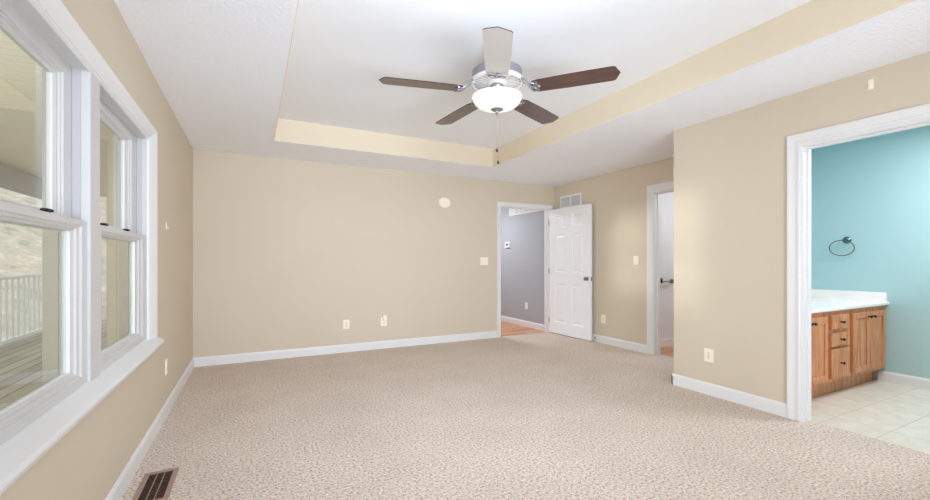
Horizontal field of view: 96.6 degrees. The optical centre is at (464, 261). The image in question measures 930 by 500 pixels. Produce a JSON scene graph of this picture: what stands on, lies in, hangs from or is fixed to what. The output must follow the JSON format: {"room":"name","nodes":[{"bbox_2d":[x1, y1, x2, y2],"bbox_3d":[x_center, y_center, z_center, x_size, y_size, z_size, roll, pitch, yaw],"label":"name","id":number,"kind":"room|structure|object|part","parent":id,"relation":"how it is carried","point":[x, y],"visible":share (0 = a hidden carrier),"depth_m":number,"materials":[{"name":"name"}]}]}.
{"room":"empty bedroom","nodes":[
{"label":"empty bedroom","id":0,"kind":"room"},
{"bbox_2d":[0,320,106,408],"bbox_3d":[-3.615,1.242,2.643,2.572,0.080,14.000,0,0,-27],"label":"floor","id":1,"kind":"structure","parent":0,"point":[21,359],"depth_m":4.79,"materials":[{"name":"beige wood"}]},
{"bbox_2d":[0,274,41,345],"bbox_3d":[-4.544,0.673,2.139,0.100,0.938,13.950,0,0,-27],"label":"porch railing","id":2,"kind":"object","parent":1,"relation":"on","point":[6,340],"visible":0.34,"depth_m":6.12,"materials":[{"name":"white wood"}]},
{"bbox_3d":[-4.544,0.225,2.139,0.100,0.043,13.950,0,0,-27],"label":"rail","id":3,"kind":"part","parent":2,"relation":"part of","materials":[{"name":"white wood"}]},
{"bbox_3d":[-4.544,1.117,2.139,0.060,0.050,13.950,0,0,-27],"label":"rail","id":4,"kind":"part","parent":2,"relation":"part of","materials":[{"name":"white wood"}]},
{"bbox_2d":[0,30,118,196],"bbox_3d":[-3.615,-1.353,2.643,2.572,0.050,14.000,0,0,-27],"label":"ceiling","id":5,"kind":"structure","parent":0,"point":[20,75],"depth_m":3.80,"materials":[{"name":"beige paint"}]},
{"bbox_2d":[0,162,41,199],"bbox_3d":[-4.555,-1.181,2.162,0.140,0.295,14.000,0,0,-27],"label":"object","id":6,"kind":"structure","parent":5,"relation":"attached to","point":[11,178],"depth_m":6.04,"materials":[{"name":"grey"}]},
{"bbox_2d":[0,0,192,499],"bbox_3d":[-1.280,-0.168,1.039,0.140,2.700,8.256,0,0,-27],"label":"wall","id":7,"kind":"structure","parent":0,"point":[86,463],"depth_m":2.43,"materials":[{"name":"beige paint"}]},
{"bbox_2d":[0,0,164,494],"bbox_3d":[-1.593,-0.129,1.726,0.202,1.462,2.315,0,0,-27],"label":"window","id":8,"kind":"structure","parent":7,"relation":"in","point":[80,90],"depth_m":1.64,"materials":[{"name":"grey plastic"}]},
{"bbox_3d":[-1.385,-0.448,1.246,0.037,0.660,0.930,0,0,-27],"label":"sash frame","id":9,"kind":"part","parent":8,"relation":"part of","materials":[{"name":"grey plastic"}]},
{"bbox_3d":[-1.345,0.165,1.266,0.040,0.654,0.924,0,0,-27],"label":"sash frame","id":10,"kind":"part","parent":8,"relation":"part of","materials":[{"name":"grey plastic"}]},
{"bbox_3d":[-1.619,-0.136,1.713,0.134,1.325,2.015,0,0,-27],"label":"frame","id":11,"kind":"part","parent":8,"relation":"part of","materials":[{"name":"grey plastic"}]},
{"bbox_3d":[-1.536,0.528,1.755,0.076,0.076,2.315,0,0,-27],"label":"sill","id":12,"kind":"part","parent":8,"relation":"part of","materials":[{"name":"white paint"}]},
{"bbox_3d":[-1.546,-0.167,1.750,0.035,1.387,2.231,0,0,-27],"label":"casing","id":13,"kind":"part","parent":8,"relation":"part of","materials":[{"name":"white paint"}]},
{"bbox_3d":[-1.862,-0.448,2.177,0.037,0.660,0.928,0,0,-27],"label":"sash frame","id":14,"kind":"part","parent":8,"relation":"part of","materials":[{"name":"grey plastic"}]},
{"bbox_3d":[-1.821,0.165,2.197,0.040,0.654,0.922,0,0,-27],"label":"sash frame","id":15,"kind":"part","parent":8,"relation":"part of","materials":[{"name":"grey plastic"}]},
{"bbox_2d":[105,358,193,499],"bbox_3d":[-1.213,1.129,1.076,0.013,0.105,8.020,0,0,-27],"label":"baseboard","id":16,"kind":"structure","parent":7,"relation":"attached to","point":[123,481],"depth_m":2.53,"materials":[{"name":"white paint"}]},
{"bbox_2d":[165,358,167,374],"bbox_3d":[-2.305,0.812,3.205,0.009,0.118,0.080,0,0,-27],"label":"wall outlet","id":17,"kind":"object","parent":7,"relation":"attached to","point":[166,360],"visible":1,"depth_m":3.19,"materials":[{"name":"beige plastic"}]},
{"bbox_2d":[107,142,118,345],"bbox_3d":[-3.722,-0.023,4.891,0.712,2.610,0.300,0,0,-27],"label":"wall","id":18,"kind":"structure","parent":0,"point":[112,147],"depth_m":4.62,"materials":[{"name":"beige paint"}]},
{"bbox_2d":[193,149,553,357],"bbox_3d":[-0.796,-0.168,5.853,5.110,2.700,0.105,0,0,-27],"label":"wall","id":19,"kind":"structure","parent":0,"point":[286,251],"depth_m":5.33,"materials":[{"name":"beige paint"}]},
{"bbox_2d":[194,331,496,366],"bbox_3d":[-1.272,1.129,5.543,3.979,0.105,0.013,0,0,-27],"label":"baseboard","id":20,"kind":"structure","parent":19,"relation":"attached to","point":[320,350],"depth_m":5.32,"materials":[{"name":"white paint"}]},
{"bbox_2d":[343,320,349,328],"bbox_3d":[-1.547,0.819,5.405,0.085,0.118,0.009,0,0,-27],"label":"wall outlet","id":21,"kind":"object","parent":19,"relation":"attached to","point":[346,323],"visible":1,"depth_m":5.40,"materials":[{"name":"beige plastic"}]},
{"bbox_2d":[381,317,386,325],"bbox_3d":[-1.103,0.817,5.632,0.085,0.118,0.009,0,0,-27],"label":"wall outlet","id":22,"kind":"object","parent":19,"relation":"attached to","point":[383,323],"visible":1,"depth_m":5.63,"materials":[{"name":"beige plastic"}]},
{"bbox_2d":[438,198,449,207],"bbox_3d":[-0.295,-0.853,6.029,0.191,0.154,0.038,0,0,-27],"label":"smoke detector","id":23,"kind":"object","parent":19,"relation":"attached to","point":[443,202],"visible":1,"depth_m":6.01,"materials":[{"name":"beige plastic"}]},
{"bbox_2d":[480,257,487,264],"bbox_3d":[0.296,-0.005,6.344,0.135,0.118,0.016,0,0,-27],"label":"light switch","id":24,"kind":"object","parent":19,"relation":"attached to","point":[483,260],"visible":1,"depth_m":6.34,"materials":[{"name":"beige plastic"}]},
{"bbox_2d":[497,201,551,337],"bbox_3d":[0.954,0.123,6.739,1.074,2.117,0.128,0,0,-27],"label":"trim","id":25,"kind":"structure","parent":19,"relation":"attached to","point":[545,208],"depth_m":6.76,"materials":[{"name":"white paint"}]},
{"bbox_2d":[549,203,591,340],"bbox_3d":[1.641,0.158,6.507,0.143,2.024,0.925,0,0,-30],"label":"door","id":26,"kind":"structure","parent":19,"relation":"attached to","point":[570,228],"depth_m":6.45,"materials":[{"name":"white paint"}]},
{"bbox_2d":[114,0,929,186],"bbox_3d":[1.056,-1.373,2.237,5.110,0.230,8.020,0,0,-27],"label":"ceiling","id":27,"kind":"structure","parent":0,"point":[219,66],"depth_m":2.95,"materials":[{"name":"white paint"}]},
{"bbox_2d":[501,208,543,323],"bbox_3d":[0.659,-0.168,8.665,0.190,2.700,3.574,0,0,-27],"label":"wall","id":28,"kind":"structure","parent":0,"point":[522,264],"depth_m":7.64,"materials":[{"name":"grey paint"}]},
{"bbox_2d":[505,242,509,247],"bbox_3d":[0.827,-0.323,8.096,0.030,0.110,0.150,0,0,-27],"label":"thermostat","id":29,"kind":"object","parent":28,"relation":"attached to","point":[507,244],"visible":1,"depth_m":8.07,"materials":[{"name":"white plastic"}]},
{"bbox_2d":[501,315,543,330],"bbox_3d":[0.569,1.133,8.619,0.013,0.105,3.574,0,0,-27],"label":"baseboard","id":30,"kind":"structure","parent":28,"relation":"attached to","point":[538,326],"depth_m":7.62,"materials":[{"name":"white paint"}]},
{"bbox_2d":[509,208,539,215],"bbox_3d":[1.084,-1.028,7.615,0.010,0.300,0.990,0,0,-27],"label":"air vent","id":31,"kind":"object","parent":28,"relation":"in","point":[512,212],"visible":0.33,"depth_m":7.77,"materials":[{"name":"white plastic"}]},
{"bbox_2d":[121,321,929,499],"bbox_3d":[1.106,1.207,4.274,7.336,0.050,11.800,0,0,-27],"label":"floor","id":32,"kind":"structure","parent":0,"point":[543,415],"depth_m":2.85,"materials":[{"name":"beige carpet"}]},
{"bbox_2d":[132,467,178,499],"bbox_3d":[-1.621,1.178,2.175,0.156,0.008,0.356,0,0,-27],"label":"floor vent","id":33,"kind":"object","parent":32,"relation":"in","point":[157,485],"visible":1,"depth_m":2.18,"materials":[{"name":"brown metal"}]},
{"bbox_2d":[811,305,884,397],"bbox_3d":[3.163,0.805,3.973,1.814,0.761,0.806,0,0,-27],"label":"bathroom vanity","id":34,"kind":"object","parent":32,"relation":"on","point":[847,346],"visible":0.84,"depth_m":3.69,"materials":[{"name":"brown wood"}]},
{"bbox_3d":[2.938,0.740,3.453,0.297,0.540,0.022,0,0,-27],"label":"cabinet door","id":35,"kind":"part","parent":34,"relation":"part of","materials":[{"name":"brown wood"}]},
{"bbox_3d":[3.274,0.883,3.625,0.328,0.253,0.022,0,0,-27],"label":"drawer","id":36,"kind":"part","parent":34,"relation":"part of","materials":[{"name":"brown wood"}]},
{"bbox_3d":[3.274,0.677,3.625,0.328,0.115,0.022,0,0,-27],"label":"drawer","id":37,"kind":"part","parent":34,"relation":"part of","materials":[{"name":"brown wood"}]},
{"bbox_3d":[3.274,0.526,3.625,0.328,0.119,0.022,0,0,-27],"label":"drawer","id":38,"kind":"part","parent":34,"relation":"part of","materials":[{"name":"brown wood"}]},
{"bbox_2d":[811,289,888,313],"bbox_3d":[3.163,0.365,3.988,1.826,0.119,0.782,0,0,-27],"label":"countertop","id":39,"kind":"structure","parent":34,"relation":"on","point":[822,300],"depth_m":4.11,"materials":[{"name":"white stone"}]},
{"bbox_3d":[3.631,0.741,3.808,0.332,0.538,0.022,0,0,-27],"label":"cabinet door","id":40,"kind":"part","parent":34,"relation":"part of","materials":[{"name":"brown wood"}]},
{"bbox_3d":[3.931,0.741,3.961,0.335,0.538,0.022,0,0,-27],"label":"cabinet door","id":41,"kind":"part","parent":34,"relation":"part of","materials":[{"name":"brown wood"}]},
{"bbox_2d":[278,0,810,148],"bbox_3d":[0.228,-1.520,2.896,2.758,0.050,4.648,0,0,-27],"label":"ceiling","id":42,"kind":"structure","parent":0,"point":[340,50],"depth_m":2.91,"materials":[{"name":"white paint"}]},
{"bbox_2d":[379,26,619,163],"bbox_3d":[0.180,-1.100,2.896,1.515,0.790,1.490,0,0,-27],"label":"ceiling fan","id":43,"kind":"object","parent":42,"relation":"hanging from","point":[496,81],"visible":1,"depth_m":2.73,"materials":[{"name":"walnut"},{"name":"brushed nickel"},{"name":"frosted white glass"}]},
{"bbox_3d":[-0.284,-1.168,2.736,0.555,0.027,0.155,0,0,-14],"label":"blade","id":44,"kind":"part","parent":43,"relation":"part of","materials":[{"name":"brown wood"}]},
{"bbox_3d":[-0.054,-1.168,3.303,0.155,0.027,0.555,0,0,-32],"label":"blade","id":45,"kind":"part","parent":43,"relation":"part of","materials":[{"name":"brown wood"}]},
{"bbox_3d":[0.221,-1.184,2.861,0.378,0.132,0.378,0,0,-27],"label":"vent plate","id":46,"kind":"part","parent":43,"relation":"part of","materials":[{"name":"silver metal"}]},
{"bbox_3d":[0.221,-1.092,2.861,0.342,0.088,0.342,0,0,-27],"label":"lamp shade","id":47,"kind":"part","parent":43,"relation":"part of","materials":[{"name":"white glass"}]},
{"bbox_3d":[0.184,-1.168,2.342,0.155,0.027,0.555,0,0,4],"label":"blade","id":48,"kind":"part","parent":43,"relation":"part of","materials":[{"name":"grey wood"}]},
{"bbox_3d":[0.556,-1.168,3.259,0.155,0.027,0.555,0,0,40],"label":"blade","id":49,"kind":"part","parent":43,"relation":"part of","materials":[{"name":"brown wood"}]},
{"bbox_3d":[0.703,-1.168,2.665,0.555,0.027,0.155,0,0,22],"label":"blade","id":50,"kind":"part","parent":43,"relation":"part of","materials":[{"name":"brown wood"}]},
{"bbox_2d":[274,0,915,166],"bbox_3d":[0.228,-1.378,2.896,2.658,0.235,4.548,0,0,-27],"label":"wall","id":51,"kind":"structure","parent":0,"point":[813,20],"depth_m":3.34,"materials":[{"name":"beige paint"}]},
{"bbox_2d":[554,157,673,344],"bbox_3d":[2.205,-0.168,5.714,0.105,2.700,3.088,0,0,-27],"label":"wall","id":52,"kind":"structure","parent":0,"point":[618,199],"depth_m":5.72,"materials":[{"name":"beige paint"}]},
{"bbox_2d":[560,193,580,207],"bbox_3d":[1.679,-0.963,6.614,0.010,0.200,0.490,0,0,-27],"label":"air vent","id":53,"kind":"object","parent":52,"relation":"in","point":[574,199],"visible":0.94,"depth_m":6.61,"materials":[{"name":"white plastic"}]},
{"bbox_2d":[601,315,605,322],"bbox_3d":[1.998,0.831,5.993,0.009,0.118,0.085,0,0,-27],"label":"wall outlet","id":54,"kind":"object","parent":52,"relation":"attached to","point":[603,317],"visible":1,"depth_m":5.99,"materials":[{"name":"beige plastic"}]},
{"bbox_2d":[633,256,637,264],"bbox_3d":[2.256,-0.014,5.482,0.016,0.118,0.080,0,0,-27],"label":"light switch","id":55,"kind":"object","parent":52,"relation":"attached to","point":[635,258],"visible":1,"depth_m":5.49,"materials":[{"name":"beige plastic"}]},
{"bbox_2d":[647,181,673,354],"bbox_3d":[2.609,0.106,4.905,0.128,2.151,0.987,0,0,-27],"label":"trim","id":56,"kind":"structure","parent":52,"relation":"attached to","point":[654,192],"depth_m":5.25,"materials":[{"name":"white paint"}]},
{"bbox_2d":[661,192,673,338],"bbox_3d":[3.505,-0.168,5.462,1.982,2.700,1.470,0,0,-27],"label":"wall","id":57,"kind":"structure","parent":0,"point":[667,199],"depth_m":5.85,"materials":[{"name":"white paint"}]},
{"bbox_2d":[661,337,673,346],"bbox_3d":[3.172,1.133,6.003,1.882,0.105,0.013,0,0,-27],"label":"baseboard","id":58,"kind":"structure","parent":57,"relation":"attached to","point":[666,341],"depth_m":5.83,"materials":[{"name":"white paint"}]},
{"bbox_2d":[661,278,673,282],"bbox_3d":[2.821,0.267,5.792,0.301,0.072,0.070,0,0,-27],"label":"towel bar","id":59,"kind":"object","parent":57,"relation":"attached to","point":[671,280],"visible":0.66,"depth_m":5.77,"materials":[{"name":"grey metal"}]},
{"bbox_2d":[674,51,929,402],"bbox_3d":[3.583,-0.168,1.911,0.907,2.700,5.138,0,0,-27],"label":"wall","id":60,"kind":"structure","parent":0,"point":[730,170],"depth_m":3.40,"materials":[{"name":"beige paint"}]},
{"bbox_2d":[592,334,786,417],"bbox_3d":[2.920,1.129,3.191,0.920,0.105,8.020,0,0,-27],"label":"baseboard","id":61,"kind":"structure","parent":60,"relation":"attached to","point":[775,407],"depth_m":3.61,"materials":[{"name":"white paint"}]},
{"bbox_2d":[704,348,713,362],"bbox_3d":[2.163,0.833,3.680,0.009,0.118,0.085,0,0,-27],"label":"wall outlet","id":62,"kind":"object","parent":60,"relation":"attached to","point":[708,353],"visible":1,"depth_m":3.67,"materials":[{"name":"beige plastic"}]},
{"bbox_2d":[787,103,929,421],"bbox_3d":[2.709,0.119,2.724,0.132,2.126,0.982,0,0,-27],"label":"trim","id":63,"kind":"structure","parent":60,"relation":"attached to","point":[799,146],"depth_m":3.06,"materials":[{"name":"white paint"}]},
{"bbox_2d":[868,79,873,89],"bbox_3d":[2.650,-1.160,2.712,0.024,0.068,0.028,0,0,-27],"label":"hook","id":64,"kind":"object","parent":60,"relation":"attached to","point":[871,81],"visible":1,"depth_m":2.71,"materials":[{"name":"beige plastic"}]},
{"bbox_2d":[811,125,929,379],"bbox_3d":[5.001,-0.168,2.509,0.100,2.700,5.150,0,0,-27],"label":"wall","id":65,"kind":"structure","parent":0,"point":[874,192],"depth_m":4.09,"materials":[{"name":"teal paint"}]},
{"bbox_2d":[829,237,854,255],"bbox_3d":[3.966,-0.158,4.359,0.058,0.203,0.218,0,0,-27],"label":"towel ring","id":66,"kind":"object","parent":65,"relation":"attached to","point":[846,240],"visible":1,"depth_m":4.33,"materials":[{"name":"silver metal"}]},
{"bbox_2d":[878,370,929,390],"bbox_3d":[5.090,1.133,2.212,0.013,0.105,4.300,0,0,-27],"label":"baseboard","id":67,"kind":"structure","parent":65,"relation":"attached to","point":[884,376],"depth_m":3.95,"materials":[{"name":"white paint"}]},
{"label":"outside","id":68,"kind":"structure","parent":0,"visible":0},
{"bbox_2d":[0,188,106,339],"bbox_3d":[-31.918,-7.938,17.364,34.000,23.199,52.000,0,0,-27],"label":"hillside","id":69,"kind":"structure","parent":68,"point":[20,246],"depth_m":12.62,"materials":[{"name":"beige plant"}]}
]}

